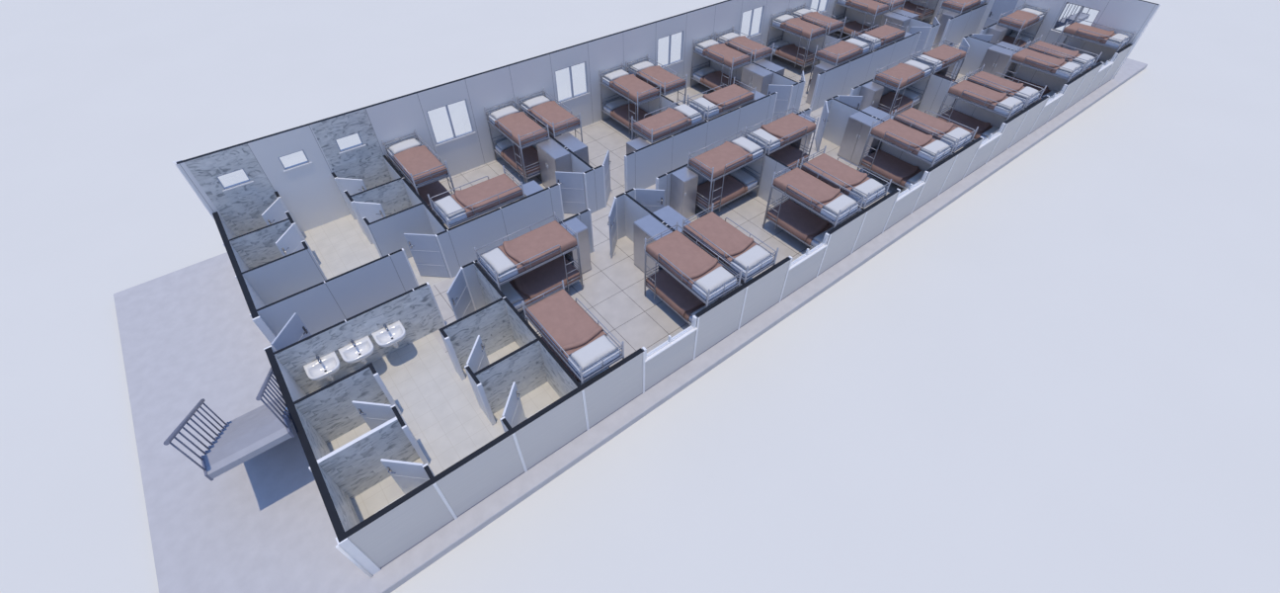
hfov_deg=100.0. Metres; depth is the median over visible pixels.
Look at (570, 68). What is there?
window
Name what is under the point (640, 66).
pillow
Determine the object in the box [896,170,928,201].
window
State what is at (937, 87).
wall
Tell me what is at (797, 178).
blanket
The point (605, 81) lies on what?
bunk bed
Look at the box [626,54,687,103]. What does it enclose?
bunk bed
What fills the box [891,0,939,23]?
bunk bed
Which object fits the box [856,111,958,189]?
bunk bed
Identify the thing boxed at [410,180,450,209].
blanket
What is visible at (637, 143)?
locker
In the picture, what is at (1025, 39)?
pillow
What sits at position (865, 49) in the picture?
bunk bed
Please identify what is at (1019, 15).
blanket
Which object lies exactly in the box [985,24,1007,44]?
locker
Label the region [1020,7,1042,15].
pillow
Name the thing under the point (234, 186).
window
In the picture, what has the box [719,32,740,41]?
pillow
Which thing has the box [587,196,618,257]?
door
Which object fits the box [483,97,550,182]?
bunk bed
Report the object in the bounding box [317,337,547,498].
wall
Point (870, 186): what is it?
pillow
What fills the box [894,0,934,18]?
blanket
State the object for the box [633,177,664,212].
door
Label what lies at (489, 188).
blanket
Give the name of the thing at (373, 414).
door
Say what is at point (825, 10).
window
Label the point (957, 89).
blanket
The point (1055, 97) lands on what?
window
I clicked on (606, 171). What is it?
door
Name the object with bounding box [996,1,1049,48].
bunk bed
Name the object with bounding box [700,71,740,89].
blanket
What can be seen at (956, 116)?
blanket
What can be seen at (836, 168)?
blanket
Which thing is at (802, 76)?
door frame
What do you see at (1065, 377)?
ground
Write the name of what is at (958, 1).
blanket
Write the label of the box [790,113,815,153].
locker
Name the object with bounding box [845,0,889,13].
blanket
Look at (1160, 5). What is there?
trim
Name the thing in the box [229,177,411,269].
wall
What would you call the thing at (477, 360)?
door
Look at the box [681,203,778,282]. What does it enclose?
bunk bed
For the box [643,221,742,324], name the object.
bunk bed
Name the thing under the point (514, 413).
door
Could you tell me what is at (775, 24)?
bunk bed
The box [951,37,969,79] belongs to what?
door
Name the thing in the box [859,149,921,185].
blanket
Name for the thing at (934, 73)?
blanket
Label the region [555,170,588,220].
door
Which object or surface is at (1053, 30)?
window
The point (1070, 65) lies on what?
pillow
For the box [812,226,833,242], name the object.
pillow
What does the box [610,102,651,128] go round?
blanket
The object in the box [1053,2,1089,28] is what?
staircase
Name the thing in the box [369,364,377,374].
wall
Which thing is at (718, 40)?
bunk bed
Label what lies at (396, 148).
pillow
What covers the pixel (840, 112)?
wall
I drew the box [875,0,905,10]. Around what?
bunk bed
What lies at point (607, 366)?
pillow
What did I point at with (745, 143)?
pillow
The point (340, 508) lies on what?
wall
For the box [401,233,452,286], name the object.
door
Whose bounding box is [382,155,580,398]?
wall
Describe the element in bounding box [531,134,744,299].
wall
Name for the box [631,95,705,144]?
bunk bed
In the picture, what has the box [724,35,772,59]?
blanket
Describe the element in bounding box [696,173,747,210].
blanket
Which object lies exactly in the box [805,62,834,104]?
locker
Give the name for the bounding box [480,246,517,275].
pillow
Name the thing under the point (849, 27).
blanket
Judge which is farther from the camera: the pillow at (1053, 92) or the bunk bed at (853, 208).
the pillow at (1053, 92)
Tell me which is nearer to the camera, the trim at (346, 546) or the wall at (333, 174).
the trim at (346, 546)
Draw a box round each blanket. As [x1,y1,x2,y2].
[392,145,447,184]
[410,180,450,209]
[450,173,523,217]
[494,111,548,145]
[498,220,577,273]
[500,145,540,176]
[509,254,581,305]
[525,289,607,362]
[527,100,579,133]
[540,335,609,382]
[609,74,659,102]
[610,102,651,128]
[633,107,692,140]
[636,65,685,91]
[645,230,722,288]
[645,268,706,320]
[682,211,758,266]
[689,141,752,178]
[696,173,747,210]
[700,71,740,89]
[702,43,750,67]
[702,83,753,112]
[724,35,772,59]
[757,112,815,146]
[765,199,831,244]
[769,144,807,167]
[772,166,843,212]
[775,43,816,65]
[780,17,825,38]
[799,11,843,31]
[800,153,870,195]
[815,40,863,63]
[839,20,874,35]
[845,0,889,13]
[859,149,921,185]
[864,24,905,45]
[870,118,936,155]
[873,0,904,7]
[875,62,925,87]
[877,91,913,115]
[893,107,956,140]
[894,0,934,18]
[919,44,965,67]
[934,73,954,80]
[938,108,992,139]
[941,0,980,11]
[948,80,1008,109]
[966,71,1024,96]
[998,9,1039,28]
[1002,35,1027,47]
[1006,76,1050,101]
[1011,48,1066,73]
[1028,40,1080,62]
[1062,21,1116,43]
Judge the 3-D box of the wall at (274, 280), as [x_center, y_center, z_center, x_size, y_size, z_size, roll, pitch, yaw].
[-6.141,-0.818,11.381,3.570,1.200,0.060,-30,53,-25]
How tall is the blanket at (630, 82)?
0.224 m
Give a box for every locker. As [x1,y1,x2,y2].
[519,179,543,198]
[536,139,571,187]
[554,132,589,163]
[560,217,591,273]
[626,137,649,154]
[633,214,672,275]
[652,205,691,233]
[669,166,698,218]
[739,63,773,95]
[742,90,765,105]
[754,59,785,75]
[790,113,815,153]
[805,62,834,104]
[837,111,882,168]
[859,81,883,110]
[861,105,892,121]
[879,11,910,48]
[891,8,918,19]
[932,10,959,48]
[936,63,956,77]
[976,45,1016,78]
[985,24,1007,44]
[996,41,1024,51]
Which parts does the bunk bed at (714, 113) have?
head rail, guard rail, mattress, frame, wall rail, foot rail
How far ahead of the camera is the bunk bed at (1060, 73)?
16.23 m
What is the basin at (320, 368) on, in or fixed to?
attached to the wall at (416, 308)
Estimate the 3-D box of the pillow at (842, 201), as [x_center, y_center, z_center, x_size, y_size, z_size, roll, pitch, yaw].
[4.236,-1.955,11.353,0.710,0.095,0.395,-31,54,-26]
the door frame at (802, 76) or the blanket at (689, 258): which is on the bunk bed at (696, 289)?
the blanket at (689, 258)
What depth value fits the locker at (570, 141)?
13.46 m
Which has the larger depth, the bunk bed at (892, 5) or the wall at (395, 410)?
the bunk bed at (892, 5)
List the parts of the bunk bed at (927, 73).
foot rail, wall rail, leg, frame, mattress, frame, guard rail, head rail, leg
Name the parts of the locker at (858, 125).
door, door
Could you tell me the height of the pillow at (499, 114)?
0.095 m
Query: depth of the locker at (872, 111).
14.52 m
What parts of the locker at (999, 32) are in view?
door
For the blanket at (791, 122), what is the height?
0.224 m
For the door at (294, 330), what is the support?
in the wall at (340, 508)
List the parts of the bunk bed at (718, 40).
wall rail, mattress, frame, foot rail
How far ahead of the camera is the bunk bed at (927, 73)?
15.85 m
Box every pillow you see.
[388,138,422,155]
[434,195,465,218]
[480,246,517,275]
[489,105,519,119]
[495,138,515,150]
[495,281,523,304]
[521,95,550,108]
[568,333,617,370]
[579,366,608,385]
[603,69,629,80]
[604,97,628,109]
[630,61,655,72]
[672,103,701,118]
[690,298,718,316]
[691,96,719,110]
[694,67,717,76]
[695,265,735,293]
[696,39,719,49]
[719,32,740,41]
[728,168,756,185]
[729,136,761,154]
[731,243,770,270]
[749,128,780,144]
[769,40,790,48]
[774,14,794,22]
[792,8,811,16]
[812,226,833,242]
[822,194,857,215]
[838,17,852,23]
[844,38,869,48]
[850,177,884,197]
[856,33,880,43]
[893,88,920,99]
[904,59,931,71]
[907,169,924,183]
[915,54,942,66]
[919,139,951,156]
[942,127,971,142]
[981,126,999,136]
[996,96,1023,109]
[1007,33,1031,42]
[1014,85,1039,98]
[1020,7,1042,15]
[1041,89,1059,98]
[1057,61,1080,73]
[1071,53,1094,63]
[1108,33,1128,42]
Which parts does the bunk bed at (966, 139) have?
wall rail, guard rail, mattress, frame, head rail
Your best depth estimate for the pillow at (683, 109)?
14.11 m
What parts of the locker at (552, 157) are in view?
door, door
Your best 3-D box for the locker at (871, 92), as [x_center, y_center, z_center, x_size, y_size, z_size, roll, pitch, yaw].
[6.798,-5.693,16.062,0.440,1.194,0.472,-30,53,-25]
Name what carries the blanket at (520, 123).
on the bunk bed at (491, 120)
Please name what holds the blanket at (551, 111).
on the bunk bed at (567, 129)
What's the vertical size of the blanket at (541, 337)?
0.236 m
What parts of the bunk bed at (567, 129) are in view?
head rail, wall rail, mattress, frame, guard rail, foot rail, leg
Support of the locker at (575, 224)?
on the floor
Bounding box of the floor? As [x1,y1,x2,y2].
[301,18,1084,521]
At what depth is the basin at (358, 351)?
9.60 m
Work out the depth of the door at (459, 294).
10.35 m
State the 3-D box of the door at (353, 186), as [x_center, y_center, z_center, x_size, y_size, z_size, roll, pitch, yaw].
[-6.638,-2.228,12.731,0.491,1.197,0.690,-30,53,-25]
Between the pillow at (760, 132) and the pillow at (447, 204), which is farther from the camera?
the pillow at (760, 132)
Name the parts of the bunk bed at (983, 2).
foot rail, frame, mattress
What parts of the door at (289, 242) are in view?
frame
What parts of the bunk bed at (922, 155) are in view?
leg, foot rail, frame, mattress, guard rail, frame, mattress, wall rail, head rail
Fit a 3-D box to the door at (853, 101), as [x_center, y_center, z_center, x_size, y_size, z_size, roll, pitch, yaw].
[6.021,-5.304,15.686,0.710,1.197,0.514,-30,53,-25]
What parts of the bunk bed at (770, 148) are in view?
head rail, mattress, wall rail, frame, guard rail, rail, foot rail, leg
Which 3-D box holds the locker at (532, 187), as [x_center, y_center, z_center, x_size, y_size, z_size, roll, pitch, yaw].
[-2.482,-2.044,12.557,0.440,1.194,0.472,-30,53,-25]
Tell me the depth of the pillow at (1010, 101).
14.42 m
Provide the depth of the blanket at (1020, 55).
16.47 m
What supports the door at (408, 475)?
in the wall at (395, 410)
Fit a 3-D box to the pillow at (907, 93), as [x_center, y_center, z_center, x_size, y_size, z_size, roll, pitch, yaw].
[8.334,-6.334,16.776,0.395,0.095,0.710,-29,53,-25]
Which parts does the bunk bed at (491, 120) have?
leg, head rail, guard rail, mattress, mattress, frame, frame, leg, wall rail, rail, foot rail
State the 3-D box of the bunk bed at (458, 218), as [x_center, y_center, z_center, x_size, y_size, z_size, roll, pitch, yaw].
[-3.520,-1.772,12.035,1.801,1.570,0.864,-30,53,-25]
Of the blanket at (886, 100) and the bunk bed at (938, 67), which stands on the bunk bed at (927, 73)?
the blanket at (886, 100)
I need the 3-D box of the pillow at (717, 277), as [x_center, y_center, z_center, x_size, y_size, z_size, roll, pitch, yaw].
[1.362,-0.320,9.783,0.710,0.095,0.395,-30,53,-26]
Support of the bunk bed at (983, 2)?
on the floor
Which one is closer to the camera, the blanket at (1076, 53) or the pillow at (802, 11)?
the blanket at (1076, 53)
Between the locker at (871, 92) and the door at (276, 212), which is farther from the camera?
the locker at (871, 92)
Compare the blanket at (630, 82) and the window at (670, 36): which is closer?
the blanket at (630, 82)
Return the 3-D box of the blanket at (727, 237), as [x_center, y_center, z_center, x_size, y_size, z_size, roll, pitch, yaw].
[1.602,-1.187,10.718,0.818,0.224,1.335,-30,53,-25]
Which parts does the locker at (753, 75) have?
door, door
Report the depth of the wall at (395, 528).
9.34 m
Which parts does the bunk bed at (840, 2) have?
mattress, frame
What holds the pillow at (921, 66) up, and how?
on the bunk bed at (927, 73)
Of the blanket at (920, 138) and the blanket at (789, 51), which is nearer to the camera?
the blanket at (920, 138)
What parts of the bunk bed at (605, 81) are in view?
leg, head rail, guard rail, mattress, frame, mattress, frame, leg, wall rail, foot rail, leg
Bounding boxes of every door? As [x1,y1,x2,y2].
[252,312,311,351]
[261,196,313,252]
[275,222,326,278]
[334,176,366,232]
[350,200,386,257]
[351,372,418,443]
[380,424,434,493]
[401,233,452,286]
[426,266,476,325]
[444,334,489,407]
[477,381,526,432]
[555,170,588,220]
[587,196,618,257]
[602,150,627,206]
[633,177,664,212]
[766,84,794,121]
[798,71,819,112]
[808,100,828,151]
[837,88,863,109]
[909,26,932,60]
[930,16,951,49]
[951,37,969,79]
[971,29,993,42]
[978,0,1019,34]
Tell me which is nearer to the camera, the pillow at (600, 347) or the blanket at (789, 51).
the pillow at (600, 347)
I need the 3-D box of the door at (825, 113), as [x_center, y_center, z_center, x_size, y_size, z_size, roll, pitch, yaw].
[5.064,-4.759,15.163,0.730,1.197,0.514,-30,53,-25]
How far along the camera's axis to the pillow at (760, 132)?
13.20 m
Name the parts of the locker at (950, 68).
door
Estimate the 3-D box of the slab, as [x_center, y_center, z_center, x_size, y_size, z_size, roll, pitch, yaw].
[3.613,-4.196,15.571,30.560,0.165,9.290,-30,53,-25]
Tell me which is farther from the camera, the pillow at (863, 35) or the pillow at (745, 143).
the pillow at (863, 35)
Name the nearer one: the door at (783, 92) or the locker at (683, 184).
the locker at (683, 184)
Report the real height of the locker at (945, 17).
1.194 m
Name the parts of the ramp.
handrail, handrail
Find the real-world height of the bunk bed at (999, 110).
1.570 m
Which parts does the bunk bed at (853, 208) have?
leg, rail, foot rail, frame, guard rail, frame, mattress, mattress, wall rail, leg, head rail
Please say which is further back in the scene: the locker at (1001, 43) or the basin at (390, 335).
the locker at (1001, 43)
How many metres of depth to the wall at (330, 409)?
9.06 m
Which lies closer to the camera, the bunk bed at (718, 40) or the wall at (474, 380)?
the wall at (474, 380)
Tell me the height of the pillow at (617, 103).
0.095 m
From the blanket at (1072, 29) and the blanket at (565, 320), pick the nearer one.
the blanket at (565, 320)
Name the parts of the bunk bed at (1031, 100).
wall rail, guard rail, mattress, head rail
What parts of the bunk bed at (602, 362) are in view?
leg, foot rail, wall rail, frame, leg, mattress, guard rail, head rail, leg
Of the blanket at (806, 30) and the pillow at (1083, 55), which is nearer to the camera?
the pillow at (1083, 55)
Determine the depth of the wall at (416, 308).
9.94 m
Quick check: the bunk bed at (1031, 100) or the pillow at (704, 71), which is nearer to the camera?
the bunk bed at (1031, 100)
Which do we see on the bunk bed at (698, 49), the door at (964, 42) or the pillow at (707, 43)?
the pillow at (707, 43)
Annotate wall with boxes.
[176,0,889,237]
[212,211,360,536]
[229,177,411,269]
[241,202,433,305]
[256,3,987,335]
[273,43,953,395]
[285,211,308,244]
[293,297,514,443]
[301,240,324,275]
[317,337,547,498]
[331,171,351,214]
[336,43,1132,568]
[344,190,381,256]
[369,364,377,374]
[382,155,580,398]
[391,405,434,479]
[440,329,511,431]
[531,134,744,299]
[623,93,864,226]
[710,60,955,170]
[782,31,1026,127]
[844,6,1083,91]
[905,0,1159,61]
[981,22,1012,35]
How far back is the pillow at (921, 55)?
16.35 m
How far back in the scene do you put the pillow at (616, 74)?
15.61 m
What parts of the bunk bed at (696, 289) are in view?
leg, rail, foot rail, frame, guard rail, frame, leg, wall rail, mattress, head rail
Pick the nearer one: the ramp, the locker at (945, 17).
the ramp
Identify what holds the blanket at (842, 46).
on the bunk bed at (865, 49)
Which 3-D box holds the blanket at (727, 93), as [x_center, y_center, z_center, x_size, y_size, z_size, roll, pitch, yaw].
[2.402,-5.508,14.865,1.335,0.224,0.818,-30,53,-25]
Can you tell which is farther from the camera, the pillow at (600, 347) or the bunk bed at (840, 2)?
the bunk bed at (840, 2)
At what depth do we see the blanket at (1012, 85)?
15.34 m
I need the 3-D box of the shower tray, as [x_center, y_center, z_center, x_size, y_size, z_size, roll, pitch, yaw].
[-3.552,3.342,8.153,0.770,0.090,0.680,-30,53,-25]
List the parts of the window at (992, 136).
sill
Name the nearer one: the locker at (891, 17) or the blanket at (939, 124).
the blanket at (939, 124)
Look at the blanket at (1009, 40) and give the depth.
19.65 m
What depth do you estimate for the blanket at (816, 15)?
18.71 m
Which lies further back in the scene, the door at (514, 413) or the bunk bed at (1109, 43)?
the bunk bed at (1109, 43)
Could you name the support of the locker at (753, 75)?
on the floor
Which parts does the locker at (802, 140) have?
door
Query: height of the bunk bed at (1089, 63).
1.570 m
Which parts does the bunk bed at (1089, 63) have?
wall rail, guard rail, mattress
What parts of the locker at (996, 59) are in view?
door, door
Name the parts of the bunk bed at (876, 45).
head rail, mattress, frame, wall rail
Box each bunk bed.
[381,129,455,215]
[427,164,524,229]
[474,211,583,312]
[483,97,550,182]
[517,87,582,142]
[521,280,624,384]
[599,62,660,138]
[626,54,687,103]
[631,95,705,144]
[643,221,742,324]
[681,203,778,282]
[686,77,756,120]
[687,128,767,213]
[690,33,752,90]
[715,26,774,62]
[744,105,818,168]
[762,159,865,248]
[764,8,828,71]
[789,2,846,38]
[800,145,891,208]
[805,31,874,93]
[831,0,891,37]
[852,18,908,51]
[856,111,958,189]
[872,53,936,115]
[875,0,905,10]
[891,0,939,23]
[891,100,978,152]
[911,37,969,80]
[936,0,986,21]
[936,73,1030,140]
[965,64,1046,107]
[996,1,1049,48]
[1001,41,1088,102]
[1026,34,1102,72]
[1054,15,1135,71]
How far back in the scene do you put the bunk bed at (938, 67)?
16.61 m
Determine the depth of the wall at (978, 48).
18.23 m
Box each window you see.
[216,167,253,191]
[278,149,312,171]
[334,132,365,154]
[426,98,476,146]
[555,61,589,104]
[641,315,697,362]
[657,30,683,68]
[739,5,764,38]
[788,233,829,270]
[816,0,828,13]
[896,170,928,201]
[978,122,1006,149]
[1044,83,1067,106]
[1049,1,1100,33]
[1098,52,1118,72]
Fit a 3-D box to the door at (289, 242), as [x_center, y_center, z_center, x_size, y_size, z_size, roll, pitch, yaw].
[-7.189,-0.812,11.371,0.491,1.197,0.750,-30,53,-25]
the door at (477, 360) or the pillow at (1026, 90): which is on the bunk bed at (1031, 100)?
the pillow at (1026, 90)
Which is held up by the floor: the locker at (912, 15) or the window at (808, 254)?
the locker at (912, 15)
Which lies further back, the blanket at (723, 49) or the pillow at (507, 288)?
the blanket at (723, 49)
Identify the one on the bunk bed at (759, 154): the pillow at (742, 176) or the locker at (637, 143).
the pillow at (742, 176)
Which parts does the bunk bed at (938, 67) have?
head rail, mattress, frame, guard rail, foot rail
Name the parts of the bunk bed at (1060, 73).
leg, frame, mattress, guard rail, wall rail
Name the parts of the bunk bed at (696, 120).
leg, foot rail, guard rail, mattress, frame, wall rail, head rail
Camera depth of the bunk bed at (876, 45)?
17.63 m
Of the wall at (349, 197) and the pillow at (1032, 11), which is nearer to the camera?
the wall at (349, 197)
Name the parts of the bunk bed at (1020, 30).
foot rail, leg, frame, mattress, leg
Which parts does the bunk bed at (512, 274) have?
head rail, leg, wall rail, mattress, mattress, frame, guard rail, frame, foot rail, rail, leg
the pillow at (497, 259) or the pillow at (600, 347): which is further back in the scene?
the pillow at (497, 259)
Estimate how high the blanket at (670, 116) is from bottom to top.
0.224 m
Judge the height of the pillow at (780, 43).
0.095 m
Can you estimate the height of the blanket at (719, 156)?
0.224 m
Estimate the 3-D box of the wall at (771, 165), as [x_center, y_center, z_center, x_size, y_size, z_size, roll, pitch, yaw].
[2.158,-3.869,14.309,0.062,1.204,8.530,-30,53,-25]
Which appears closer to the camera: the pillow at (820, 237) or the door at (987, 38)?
the pillow at (820, 237)
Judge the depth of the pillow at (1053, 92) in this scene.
16.69 m
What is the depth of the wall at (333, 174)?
12.63 m
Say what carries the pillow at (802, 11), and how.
on the bunk bed at (791, 14)
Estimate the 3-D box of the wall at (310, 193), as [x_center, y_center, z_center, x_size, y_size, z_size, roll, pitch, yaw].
[0.926,-7.543,17.005,25.700,2.400,0.090,-30,53,-25]
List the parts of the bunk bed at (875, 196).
foot rail, wall rail, mattress, guard rail, frame, head rail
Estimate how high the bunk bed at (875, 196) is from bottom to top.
1.570 m
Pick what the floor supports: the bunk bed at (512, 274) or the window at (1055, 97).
the bunk bed at (512, 274)
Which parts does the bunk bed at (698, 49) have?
leg, mattress, frame, guard rail, mattress, frame, wall rail, leg, foot rail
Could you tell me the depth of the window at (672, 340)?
9.36 m
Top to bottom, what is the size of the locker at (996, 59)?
1.194 m
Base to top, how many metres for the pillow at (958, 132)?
0.095 m
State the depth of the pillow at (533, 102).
14.46 m
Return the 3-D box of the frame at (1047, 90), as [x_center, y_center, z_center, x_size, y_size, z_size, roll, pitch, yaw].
[12.335,-6.675,17.226,0.846,0.236,1.335,-30,53,-25]
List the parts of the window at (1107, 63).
sill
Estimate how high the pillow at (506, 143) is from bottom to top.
0.095 m
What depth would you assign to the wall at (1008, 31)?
19.01 m
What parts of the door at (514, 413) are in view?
frame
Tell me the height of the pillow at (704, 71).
0.095 m
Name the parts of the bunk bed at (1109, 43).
frame, mattress, guard rail, wall rail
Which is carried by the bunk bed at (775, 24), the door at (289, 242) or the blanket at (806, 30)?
the blanket at (806, 30)
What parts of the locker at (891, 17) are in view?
door, door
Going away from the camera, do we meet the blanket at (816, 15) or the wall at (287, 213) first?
the wall at (287, 213)
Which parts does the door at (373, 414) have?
frame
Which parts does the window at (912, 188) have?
sill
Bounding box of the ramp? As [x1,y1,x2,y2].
[162,366,294,479]
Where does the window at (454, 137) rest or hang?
in the wall at (310, 193)
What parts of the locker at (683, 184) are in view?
door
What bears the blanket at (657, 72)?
on the bunk bed at (664, 93)
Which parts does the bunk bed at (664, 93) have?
wall rail, mattress, guard rail, frame, foot rail, leg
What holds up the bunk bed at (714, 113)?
on the floor
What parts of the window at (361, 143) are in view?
sill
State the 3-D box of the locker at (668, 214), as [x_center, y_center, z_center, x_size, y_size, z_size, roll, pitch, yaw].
[0.721,-1.236,11.783,0.460,1.194,0.870,-30,53,-25]
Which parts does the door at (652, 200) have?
frame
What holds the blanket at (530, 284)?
on the bunk bed at (512, 274)
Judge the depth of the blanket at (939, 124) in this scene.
13.77 m
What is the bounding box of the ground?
[0,0,1279,592]
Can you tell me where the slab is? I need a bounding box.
[113,58,1147,592]
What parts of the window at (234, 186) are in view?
sill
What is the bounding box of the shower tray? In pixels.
[374,493,404,513]
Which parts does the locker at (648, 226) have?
door, door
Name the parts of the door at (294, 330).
frame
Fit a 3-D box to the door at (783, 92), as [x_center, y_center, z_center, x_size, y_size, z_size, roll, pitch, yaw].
[4.034,-5.701,16.066,0.730,1.197,0.514,-30,53,-25]
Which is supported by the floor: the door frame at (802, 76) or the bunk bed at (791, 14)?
the bunk bed at (791, 14)
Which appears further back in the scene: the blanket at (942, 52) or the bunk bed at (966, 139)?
the blanket at (942, 52)
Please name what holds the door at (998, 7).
in the wall at (1131, 16)
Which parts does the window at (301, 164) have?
sill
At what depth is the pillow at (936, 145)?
12.86 m
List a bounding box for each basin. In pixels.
[303,350,340,381]
[338,334,374,364]
[371,320,405,348]
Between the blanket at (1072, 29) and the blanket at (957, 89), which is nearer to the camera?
the blanket at (957, 89)
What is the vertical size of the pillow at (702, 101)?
0.098 m
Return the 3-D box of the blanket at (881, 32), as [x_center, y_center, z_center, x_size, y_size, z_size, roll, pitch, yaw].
[8.149,-8.779,18.005,1.335,0.224,0.818,-30,53,-25]
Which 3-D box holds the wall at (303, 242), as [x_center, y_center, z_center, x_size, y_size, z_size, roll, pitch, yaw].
[-6.719,-0.624,11.195,0.060,1.200,0.235,-30,53,-25]
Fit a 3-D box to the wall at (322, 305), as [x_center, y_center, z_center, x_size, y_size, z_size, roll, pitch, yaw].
[3.217,-5.032,15.425,25.500,1.204,0.062,-30,53,-25]
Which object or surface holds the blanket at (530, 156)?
on the bunk bed at (491, 120)
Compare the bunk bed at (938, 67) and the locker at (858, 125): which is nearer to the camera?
the locker at (858, 125)
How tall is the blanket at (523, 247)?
0.224 m
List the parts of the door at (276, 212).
frame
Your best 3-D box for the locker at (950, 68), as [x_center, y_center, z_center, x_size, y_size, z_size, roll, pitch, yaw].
[10.112,-7.578,17.872,0.440,1.194,0.472,-30,53,-25]
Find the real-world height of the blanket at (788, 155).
0.236 m
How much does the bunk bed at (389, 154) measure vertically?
1.570 m
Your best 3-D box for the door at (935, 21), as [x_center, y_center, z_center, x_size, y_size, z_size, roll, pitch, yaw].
[10.739,-9.516,19.729,0.710,1.197,0.514,-30,53,-25]
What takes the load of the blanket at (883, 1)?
on the bunk bed at (892, 5)
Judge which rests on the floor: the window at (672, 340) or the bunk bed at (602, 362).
the bunk bed at (602, 362)
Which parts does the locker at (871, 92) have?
door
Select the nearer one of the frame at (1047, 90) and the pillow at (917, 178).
the pillow at (917, 178)
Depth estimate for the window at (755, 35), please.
18.53 m
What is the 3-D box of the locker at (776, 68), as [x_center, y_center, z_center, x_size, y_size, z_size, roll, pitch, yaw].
[4.019,-6.747,17.072,0.460,1.194,0.870,-30,53,-25]
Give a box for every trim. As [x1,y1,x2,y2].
[172,160,214,219]
[335,537,380,577]
[1110,3,1161,79]
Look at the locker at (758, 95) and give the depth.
15.24 m
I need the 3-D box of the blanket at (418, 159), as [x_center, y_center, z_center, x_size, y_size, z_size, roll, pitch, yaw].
[-5.148,-3.098,12.550,0.818,0.224,1.335,-30,53,-25]
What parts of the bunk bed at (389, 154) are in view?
wall rail, head rail, leg, mattress, frame, guard rail, foot rail, leg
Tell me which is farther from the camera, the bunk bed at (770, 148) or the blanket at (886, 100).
the blanket at (886, 100)
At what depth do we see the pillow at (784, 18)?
18.74 m
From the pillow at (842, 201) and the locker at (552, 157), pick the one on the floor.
the locker at (552, 157)
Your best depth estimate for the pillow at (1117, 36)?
17.55 m
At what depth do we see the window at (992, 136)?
14.13 m
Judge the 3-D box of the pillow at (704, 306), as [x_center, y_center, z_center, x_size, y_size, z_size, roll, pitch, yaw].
[1.367,0.287,10.421,0.710,0.095,0.395,-29,53,-25]
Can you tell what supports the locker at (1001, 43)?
on the floor
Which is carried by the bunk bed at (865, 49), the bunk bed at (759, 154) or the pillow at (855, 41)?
the pillow at (855, 41)
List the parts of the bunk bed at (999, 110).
leg, frame, mattress, guard rail, wall rail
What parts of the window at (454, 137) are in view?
sill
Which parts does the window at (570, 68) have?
sill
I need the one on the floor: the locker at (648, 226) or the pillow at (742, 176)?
the locker at (648, 226)
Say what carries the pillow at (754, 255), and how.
on the bunk bed at (747, 275)
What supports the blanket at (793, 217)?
on the bunk bed at (853, 208)
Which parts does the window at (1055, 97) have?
sill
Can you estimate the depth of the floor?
11.35 m
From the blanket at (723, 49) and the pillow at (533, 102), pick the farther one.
the blanket at (723, 49)
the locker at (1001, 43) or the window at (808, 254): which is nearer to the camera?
the window at (808, 254)
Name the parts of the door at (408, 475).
frame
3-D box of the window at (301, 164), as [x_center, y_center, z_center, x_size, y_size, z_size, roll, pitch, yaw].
[-7.659,-3.021,11.900,0.600,0.358,0.079,-30,53,-25]
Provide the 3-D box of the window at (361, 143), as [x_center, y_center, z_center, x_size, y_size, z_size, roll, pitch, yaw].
[-6.713,-3.559,12.417,0.610,0.358,0.079,-30,53,-25]
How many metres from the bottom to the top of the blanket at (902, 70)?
0.224 m
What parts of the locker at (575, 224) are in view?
door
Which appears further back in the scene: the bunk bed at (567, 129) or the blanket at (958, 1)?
the blanket at (958, 1)
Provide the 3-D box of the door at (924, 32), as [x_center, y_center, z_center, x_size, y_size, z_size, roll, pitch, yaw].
[9.781,-8.971,19.206,0.730,1.197,0.514,-30,53,-25]
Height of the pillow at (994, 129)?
0.095 m
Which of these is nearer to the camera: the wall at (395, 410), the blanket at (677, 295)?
the wall at (395, 410)
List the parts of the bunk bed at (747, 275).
foot rail, wall rail, frame, leg, guard rail, mattress, head rail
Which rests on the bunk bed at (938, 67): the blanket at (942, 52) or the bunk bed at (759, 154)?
the blanket at (942, 52)
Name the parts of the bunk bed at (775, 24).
guard rail, mattress, frame, mattress, frame, leg, foot rail, leg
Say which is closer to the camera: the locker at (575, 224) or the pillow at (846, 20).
the locker at (575, 224)
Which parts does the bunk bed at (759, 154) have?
foot rail, rail, leg, wall rail, frame, mattress, mattress, frame, guard rail, head rail, leg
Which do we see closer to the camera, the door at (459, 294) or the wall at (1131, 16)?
the door at (459, 294)
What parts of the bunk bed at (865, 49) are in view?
leg, foot rail, frame, mattress, wall rail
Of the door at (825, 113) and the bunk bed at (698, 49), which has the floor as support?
the bunk bed at (698, 49)
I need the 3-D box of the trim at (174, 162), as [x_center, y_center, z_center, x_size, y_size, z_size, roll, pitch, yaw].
[-9.159,-1.829,11.512,0.152,2.410,0.136,-30,53,-25]
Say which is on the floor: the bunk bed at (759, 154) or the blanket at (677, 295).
the bunk bed at (759, 154)
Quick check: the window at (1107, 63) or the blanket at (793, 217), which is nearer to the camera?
the blanket at (793, 217)
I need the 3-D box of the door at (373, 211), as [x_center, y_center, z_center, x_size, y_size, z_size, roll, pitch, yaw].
[-5.894,-1.548,12.079,0.491,1.197,0.750,-30,53,-25]
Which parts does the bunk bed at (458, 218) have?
head rail, guard rail, mattress, frame, wall rail, foot rail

